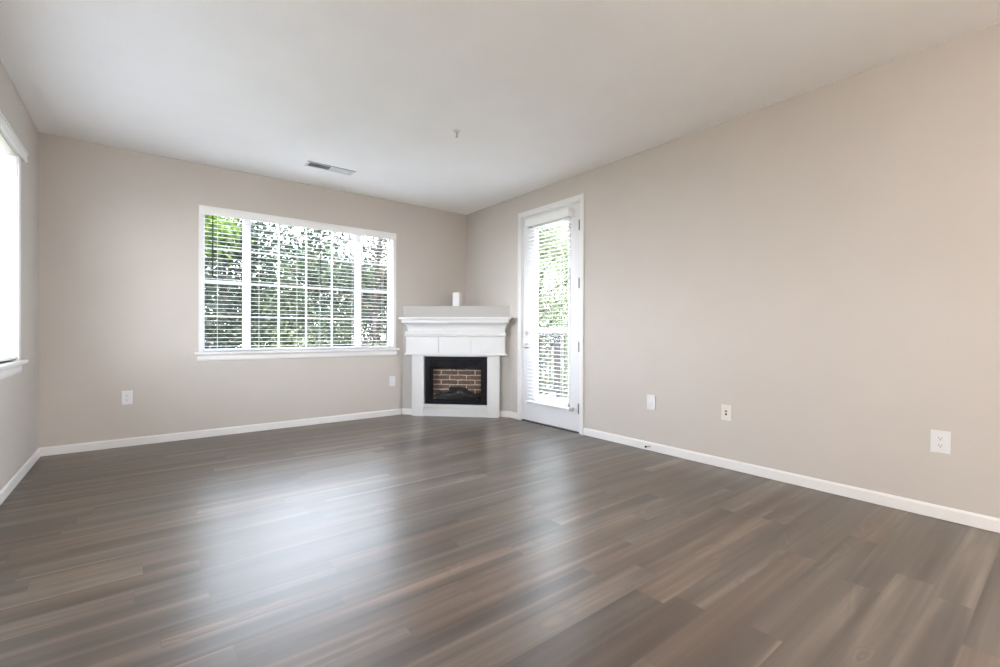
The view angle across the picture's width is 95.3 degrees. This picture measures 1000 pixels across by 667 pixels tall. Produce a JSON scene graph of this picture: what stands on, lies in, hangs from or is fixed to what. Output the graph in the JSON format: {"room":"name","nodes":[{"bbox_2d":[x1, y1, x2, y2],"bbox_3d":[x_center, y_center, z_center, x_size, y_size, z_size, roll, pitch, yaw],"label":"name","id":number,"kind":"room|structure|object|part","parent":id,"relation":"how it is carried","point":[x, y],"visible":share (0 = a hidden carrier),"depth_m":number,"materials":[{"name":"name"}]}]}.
{"room":"empty living room","nodes":[
{"label":"empty living room","id":0,"kind":"room"},
{"bbox_2d":[0,60,38,489],"bbox_3d":[-1.178,-0.307,0.240,0.160,2.740,9.032,0,0,-38],"label":"wall","id":1,"kind":"structure","parent":0,"point":[19,393],"depth_m":3.40,"materials":[{"name":"beige paint"}]},
{"bbox_2d":[0,128,27,378],"bbox_3d":[-2.707,-0.506,2.254,0.180,1.587,2.490,0,0,-38],"label":"window","id":2,"kind":"structure","parent":1,"relation":"in","point":[10,368],"depth_m":3.17,"materials":[{"name":"white plastic"}]},
{"bbox_2d":[0,145,15,361],"bbox_3d":[-3.069,-0.467,2.781,0.096,1.262,0.397,0,0,-38],"label":"window blind","id":3,"kind":"object","parent":2,"relation":"attached to","point":[5,165],"depth_m":3.04,"materials":[{"name":"white plastic"}]},
{"bbox_3d":[-3.046,0.169,2.715,0.052,0.018,1.128,0,0,-38],"label":"rail","id":4,"kind":"part","parent":3,"relation":"part of","materials":[{"name":"white plastic"}]},
{"bbox_3d":[-2.700,-0.554,2.260,0.098,1.492,2.410,0,0,-38],"label":"casing","id":5,"kind":"part","parent":2,"relation":"part of","materials":[{"name":"white paint"}]},
{"bbox_2d":[0,111,27,162],"bbox_3d":[-3.184,-1.239,2.930,0.096,0.115,0.781,0,0,-38],"label":"window blind","id":6,"kind":"object","parent":2,"relation":"attached to","point":[12,137],"depth_m":2.93,"materials":[{"name":"white plastic"}]},
{"bbox_3d":[-2.690,0.206,2.272,0.130,0.027,2.490,0,0,-38],"label":"sill","id":7,"kind":"part","parent":2,"relation":"part of","materials":[{"name":"white paint"}]},
{"bbox_2d":[0,448,39,504],"bbox_3d":[-1.115,1.023,0.297,0.013,0.075,9.032,0,0,-38],"label":"baseboard","id":8,"kind":"structure","parent":1,"relation":"attached to","point":[17,477],"depth_m":3.18,"materials":[{"name":"white paint"}]},
{"bbox_2d":[38,133,465,456],"bbox_3d":[-2.242,-0.324,5.241,4.641,2.740,0.160,0,0,-38],"label":"wall","id":9,"kind":"structure","parent":0,"point":[118,227],"depth_m":4.37,"materials":[{"name":"beige paint"}]},
{"bbox_2d":[121,390,132,404],"bbox_3d":[-3.440,0.592,4.204,0.080,0.130,0.009,0,0,-38],"label":"wall outlet","id":10,"kind":"object","parent":9,"relation":"attached to","point":[126,396],"visible":1,"depth_m":4.20,"materials":[{"name":"white plastic"}]},
{"bbox_2d":[40,408,400,456],"bbox_3d":[-2.588,1.005,4.869,3.321,0.075,0.013,0,0,-38],"label":"baseboard","id":11,"kind":"structure","parent":9,"relation":"attached to","point":[108,444],"depth_m":4.55,"materials":[{"name":"white paint"}]},
{"bbox_2d":[193,214,399,361],"bbox_3d":[-2.198,-0.500,5.230,2.200,1.562,0.180,0,0,-38],"label":"window","id":12,"kind":"structure","parent":9,"relation":"in","point":[230,355],"depth_m":5.10,"materials":[{"name":"white plastic"}]},
{"bbox_3d":[-2.889,-0.531,4.771,0.368,1.404,0.032,0,0,-38],"label":"sash","id":13,"kind":"part","parent":12,"relation":"part of","materials":[{"name":"white plastic"}]},
{"bbox_3d":[-2.185,0.200,5.212,2.200,0.027,0.130,0,0,-38],"label":"sill","id":14,"kind":"part","parent":12,"relation":"part of","materials":[{"name":"white paint"}]},
{"bbox_2d":[199,205,395,350],"bbox_3d":[-2.179,-0.551,5.196,2.102,1.450,0.096,0,0,-38],"label":"window blind","id":15,"kind":"object","parent":12,"relation":"attached to","point":[209,210],"visible":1,"depth_m":5.02,"materials":[{"name":"white plastic"}]},
{"bbox_3d":[-2.594,0.165,4.903,1.006,0.018,0.052,0,0,-38],"label":"rail","id":16,"kind":"part","parent":15,"relation":"part of","materials":[{"name":"white plastic"}]},
{"bbox_3d":[-1.792,0.166,5.530,1.014,0.018,0.052,0,0,-38],"label":"rail","id":17,"kind":"part","parent":15,"relation":"part of","materials":[{"name":"white plastic"}]},
{"bbox_3d":[-2.242,-0.530,5.277,1.174,1.404,0.032,0,0,-38],"label":"sash","id":18,"kind":"part","parent":12,"relation":"part of","materials":[{"name":"white plastic"}]},
{"bbox_3d":[-1.592,-0.529,5.785,0.383,1.404,0.032,0,0,-38],"label":"sash","id":19,"kind":"part","parent":12,"relation":"part of","materials":[{"name":"white plastic"}]},
{"bbox_2d":[389,376,394,385],"bbox_3d":[-1.374,0.607,5.815,0.082,0.126,0.012,0,0,-38],"label":"electrical outlet","id":20,"kind":"object","parent":9,"relation":"attached to","point":[391,378],"visible":1,"depth_m":5.81,"materials":[{"name":"white plastic"}]},
{"bbox_2d":[402,306,509,414],"bbox_3d":[-0.568,0.350,5.817,1.000,1.400,1.000,0,0,-38],"label":"wall","id":21,"kind":"structure","parent":0,"point":[408,311],"depth_m":5.80,"materials":[{"name":"beige paint"}]},
{"bbox_2d":[402,408,411,414],"bbox_3d":[-1.192,1.007,5.879,0.145,0.075,0.013,0,0,7],"label":"baseboard","id":22,"kind":"structure","parent":21,"relation":"attached to","point":[404,411],"depth_m":5.87,"materials":[{"name":"white paint"}]},
{"bbox_2d":[399,317,511,417],"bbox_3d":[-0.556,0.424,5.702,1.411,1.253,0.205,0,0,7],"label":"fireplace mantel","id":23,"kind":"object","parent":21,"relation":"attached to","point":[425,336],"visible":1,"depth_m":5.71,"materials":[{"name":"white paint"}]},
{"bbox_3d":[-0.981,0.145,5.817,0.426,0.212,0.080,0,0,7],"label":"frieze panel","id":24,"kind":"part","parent":23,"relation":"part of","materials":[{"name":"white paint"}]},
{"bbox_3d":[-0.563,0.146,5.766,0.410,0.212,0.080,0,0,7],"label":"frieze panel","id":25,"kind":"part","parent":23,"relation":"part of","materials":[{"name":"white paint"}]},
{"bbox_2d":[399,317,511,319],"bbox_3d":[-0.553,-0.189,5.701,1.411,0.027,0.205,0,0,7],"label":"mantel shelf","id":26,"kind":"object","parent":23,"relation":"attached to","point":[402,318],"depth_m":5.61,"materials":[{"name":"white paint"}]},
{"bbox_3d":[-0.554,-0.100,5.717,1.351,0.153,0.174,0,0,7],"label":"crown moulding","id":27,"kind":"part","parent":23,"relation":"part of","materials":[{"name":"white paint"}]},
{"bbox_3d":[-0.562,0.009,5.753,1.298,0.070,0.104,0,0,7],"label":"bead moulding","id":28,"kind":"part","parent":23,"relation":"part of","materials":[{"name":"white paint"}]},
{"bbox_2d":[425,356,486,404],"bbox_3d":[-0.539,0.595,5.925,0.801,0.606,0.300,0,0,7],"label":"fireplace insert","id":29,"kind":"object","parent":23,"relation":"in","point":[448,380],"visible":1,"depth_m":5.86,"materials":[{"name":"black metal"}]},
{"bbox_2d":[430,359,480,366],"bbox_3d":[-0.565,0.374,5.806,0.671,0.096,0.042,0,0,7],"label":"vent grille","id":30,"kind":"object","parent":29,"relation":"attached to","point":[433,362],"depth_m":5.80,"materials":[{"name":"black metal"}]},
{"bbox_3d":[-0.568,0.852,5.798,0.665,0.033,0.021,0,0,7],"label":"trim","id":31,"kind":"part","parent":29,"relation":"part of","materials":[{"name":"black metal"}]},
{"bbox_3d":[-0.547,0.605,5.961,0.665,0.510,0.012,0,0,7],"label":"brick panel","id":32,"kind":"part","parent":29,"relation":"part of","materials":[{"name":"brown brick"}]},
{"bbox_3d":[-0.145,0.148,5.714,0.426,0.212,0.080,0,0,7],"label":"frieze panel","id":33,"kind":"part","parent":23,"relation":"part of","materials":[{"name":"white paint"}]},
{"bbox_2d":[453,292,460,305],"bbox_3d":[-0.564,-0.443,5.978,0.102,0.186,0.066,0,0,20],"label":"box","id":34,"kind":"object","parent":21,"relation":"on","point":[456,295],"visible":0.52,"depth_m":5.94,"materials":[{"name":"white plastic"}]},
{"bbox_2d":[500,411,508,416],"bbox_3d":[0.056,1.012,5.725,0.129,0.075,0.013,0,0,7],"label":"baseboard","id":35,"kind":"structure","parent":21,"relation":"attached to","point":[502,413],"depth_m":5.72,"materials":[{"name":"white paint"}]},
{"bbox_2d":[0,414,999,666],"bbox_3d":[0.582,1.126,1.623,4.641,0.120,9.352,0,0,-38],"label":"floor","id":36,"kind":"structure","parent":0,"point":[401,540],"depth_m":2.14,"materials":[{"name":"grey wood"}]},
{"bbox_2d":[0,0,999,214],"bbox_3d":[0.593,-1.799,1.615,4.641,0.250,9.352,0,0,-38],"label":"ceiling","id":37,"kind":"structure","parent":0,"point":[539,94],"depth_m":2.94,"materials":[{"name":"white paint"}]},
{"bbox_2d":[304,161,355,175],"bbox_3d":[-1.736,-1.685,4.667,0.482,0.012,0.154,0,0,-38],"label":"ceiling vent","id":38,"kind":"object","parent":37,"relation":"in","point":[309,163],"visible":1,"depth_m":4.66,"materials":[{"name":"white metal"}]},
{"bbox_2d":[453,129,460,137],"bbox_3d":[-0.359,-1.656,3.784,0.064,0.055,0.064,0,0,-38],"label":"sprinkler","id":39,"kind":"object","parent":37,"relation":"attached to","point":[456,131],"visible":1,"depth_m":3.77,"materials":[{"name":"white paint"}]},
{"bbox_2d":[538,394,567,402],"bbox_3d":[0.498,1.181,6.995,1.840,0.180,6.000,0,0,-38],"label":"floor","id":40,"kind":"structure","parent":0,"point":[539,395],"depth_m":7.64,"materials":[{"name":"concrete"}]},
{"bbox_2d":[538,328,567,398],"bbox_3d":[1.131,0.504,7.485,0.110,1.175,6.000,0,0,-38],"label":"balcony railing","id":41,"kind":"object","parent":40,"relation":"on","point":[556,343],"visible":0.17,"depth_m":7.73,"materials":[{"name":"grey metal"}]},
{"bbox_3d":[1.133,-0.043,7.484,0.110,0.080,6.000,0,0,-38],"label":"rail","id":42,"kind":"part","parent":41,"relation":"part of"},
{"bbox_3d":[0.983,0.543,7.674,0.064,1.095,0.064,0,0,-38],"label":"post","id":43,"kind":"part","parent":41,"relation":"part of","materials":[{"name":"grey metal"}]},
{"bbox_2d":[466,23,999,518],"bbox_3d":[2.353,-0.302,2.999,0.160,2.740,9.032,0,0,-38],"label":"wall","id":44,"kind":"structure","parent":0,"point":[821,266],"depth_m":3.11,"materials":[{"name":"beige paint"}]},
{"bbox_2d":[509,411,516,418],"bbox_3d":[0.165,1.013,5.656,0.013,0.075,0.162,0,0,-38],"label":"baseboard","id":45,"kind":"structure","parent":44,"relation":"attached to","point":[511,414],"depth_m":5.65,"materials":[{"name":"white paint"}]},
{"bbox_2d":[517,193,584,434],"bbox_3d":[0.597,-0.203,5.204,0.212,2.518,1.056,0,0,-38],"label":"door","id":46,"kind":"structure","parent":44,"relation":"in","point":[571,421],"depth_m":5.16,"materials":[{"name":"white paint"}]},
{"bbox_2d":[525,208,573,410],"bbox_3d":[0.542,-0.254,5.128,0.099,2.150,0.700,0,0,-38],"label":"door blind","id":47,"kind":"object","parent":46,"relation":"attached to","point":[566,212],"visible":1,"depth_m":5.09,"materials":[{"name":"white plastic"}]},
{"bbox_3d":[0.537,0.802,5.130,0.052,0.018,0.673,0,0,-38],"label":"rail","id":48,"kind":"part","parent":47,"relation":"part of","materials":[{"name":"white plastic"}]},
{"bbox_3d":[0.597,-0.231,5.171,0.056,2.062,0.579,0,0,-38],"label":"glazing frame","id":49,"kind":"part","parent":46,"relation":"part of","materials":[{"name":"white paint"}]},
{"bbox_2d":[647,394,654,410],"bbox_3d":[1.364,0.624,4.122,0.012,0.136,0.084,0,0,-38],"label":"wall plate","id":50,"kind":"object","parent":44,"relation":"attached to","point":[650,398],"visible":1,"depth_m":4.12,"materials":[{"name":"white plastic"}]},
{"bbox_2d":[721,405,730,420],"bbox_3d":[1.779,0.624,3.589,0.016,0.120,0.078,0,0,-38],"label":"jack plate","id":51,"kind":"object","parent":44,"relation":"attached to","point":[725,409],"visible":1,"depth_m":3.59,"materials":[{"name":"beige plastic"}]},
{"bbox_2d":[583,428,999,532],"bbox_3d":[2.966,1.033,2.071,0.013,0.075,6.804,0,0,-38],"label":"baseboard","id":52,"kind":"structure","parent":44,"relation":"attached to","point":[971,519],"depth_m":3.07,"materials":[{"name":"white paint"}]},
{"bbox_2d":[930,429,950,454],"bbox_3d":[2.537,0.624,2.625,0.009,0.130,0.086,0,0,-38],"label":"wall outlet","id":53,"kind":"object","parent":44,"relation":"attached to","point":[940,441],"visible":1,"depth_m":2.62,"materials":[{"name":"white plastic"}]},
{"bbox_2d":[937,443,943,447],"bbox_3d":[2.534,0.645,2.623,0.003,0.033,0.029,0,0,-38],"label":"receptacle","id":54,"kind":"object","parent":53,"relation":"attached to","point":[939,445],"depth_m":2.62,"materials":[{"name":"white plastic"}]},
{"bbox_2d":[937,435,943,440],"bbox_3d":[2.534,0.604,2.623,0.003,0.033,0.029,0,0,-38],"label":"receptacle","id":55,"kind":"object","parent":53,"relation":"attached to","point":[939,437],"depth_m":2.62,"materials":[{"name":"white plastic"}]},
{"label":"outside","id":56,"kind":"structure","parent":0,"visible":0},
{"bbox_2d":[541,349,567,397],"bbox_3d":[-16.760,4.005,37.689,140.000,0.200,160.000,0,0,-38],"label":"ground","id":57,"kind":"structure","parent":56,"point":[544,349],"depth_m":48.69,"materials":[{"name":"grey concrete"}]},
{"bbox_2d":[205,215,255,264],"bbox_3d":[-7.008,0.129,10.386,2.550,7.790,2.680,0,0,-38],"label":"leafy tree","id":58,"kind":"object","parent":57,"relation":"on","point":[208,237],"visible":0.17,"depth_m":10.58,"materials":[{"name":"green plant"}]},
{"bbox_2d":[205,219,328,346],"bbox_3d":[-11.889,-0.780,19.725,9.848,10.972,9.486,0,0,-7],"label":"leafy tree","id":59,"kind":"object","parent":57,"relation":"on","point":[210,267],"visible":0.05,"depth_m":18.98,"materials":[{"name":"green plant"}]},
{"bbox_2d":[205,217,342,348],"bbox_3d":[-7.920,-0.166,13.641,7.279,8.491,6.780,0,0,39],"label":"leafy tree","id":60,"kind":"object","parent":57,"relation":"on","point":[228,341],"visible":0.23,"depth_m":12.88,"materials":[{"name":"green plant"}]},
{"bbox_2d":[206,222,386,347],"bbox_3d":[-6.563,-0.247,15.838,6.645,8.512,6.855,0,0,-38],"label":"leafy tree","id":61,"kind":"object","parent":57,"relation":"on","point":[298,228],"visible":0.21,"depth_m":15.20,"materials":[{"name":"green plant"}]},
{"bbox_2d":[233,322,364,347],"bbox_3d":[-4.383,1.867,11.125,4.003,4.338,3.412,0,0,-38],"label":"round shrub","id":62,"kind":"object","parent":57,"relation":"on","point":[281,323],"visible":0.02,"depth_m":11.30,"materials":[{"name":"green plant"}]},
{"bbox_2d":[232,229,371,347],"bbox_3d":[-5.180,0.603,12.696,4.275,6.844,4.247,0,0,-38],"label":"leafy tree","id":63,"kind":"object","parent":57,"relation":"on","point":[297,309],"visible":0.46,"depth_m":12.17,"materials":[{"name":"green plant"}]},
{"bbox_2d":[267,245,385,343],"bbox_3d":[-8.118,-0.332,24.335,9.840,9.447,8.786,0,0,-28],"label":"leafy tree","id":64,"kind":"object","parent":57,"relation":"on","point":[352,245],"visible":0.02,"depth_m":23.56,"materials":[{"name":"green plant"}]},
{"bbox_2d":[312,234,387,346],"bbox_3d":[-3.134,0.226,12.021,3.533,7.624,3.005,0,0,6],"label":"leafy tree","id":65,"kind":"object","parent":57,"relation":"on","point":[374,333],"visible":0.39,"depth_m":12.00,"materials":[{"name":"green plant"}]},
{"bbox_2d":[330,260,386,345],"bbox_3d":[-4.184,0.447,17.888,5.624,7.120,6.273,0,0,-38],"label":"leafy tree","id":66,"kind":"object","parent":57,"relation":"on","point":[369,273],"visible":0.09,"depth_m":17.16,"materials":[{"name":"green plant"}]},
{"bbox_2d":[353,336,386,345],"bbox_3d":[-2.942,1.816,12.914,3.731,4.437,4.337,0,0,-7],"label":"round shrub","id":67,"kind":"object","parent":57,"relation":"on","point":[379,343],"visible":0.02,"depth_m":12.39,"materials":[{"name":"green plant"}]},
{"bbox_2d":[538,222,567,397],"bbox_3d":[1.352,0.040,13.008,5.162,8.000,5.714,0,0,-38],"label":"tree","id":68,"kind":"object","parent":57,"relation":"on","point":[557,300],"visible":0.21,"depth_m":12.38,"materials":[{"name":"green plant"}]},
{"bbox_2d":[539,225,567,397],"bbox_3d":[2.766,-0.577,18.687,6.220,9.234,6.702,0,0,-10],"label":"tree","id":69,"kind":"object","parent":57,"relation":"on","point":[565,249],"visible":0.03,"depth_m":18.43,"materials":[{"name":"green plant"}]}
]}

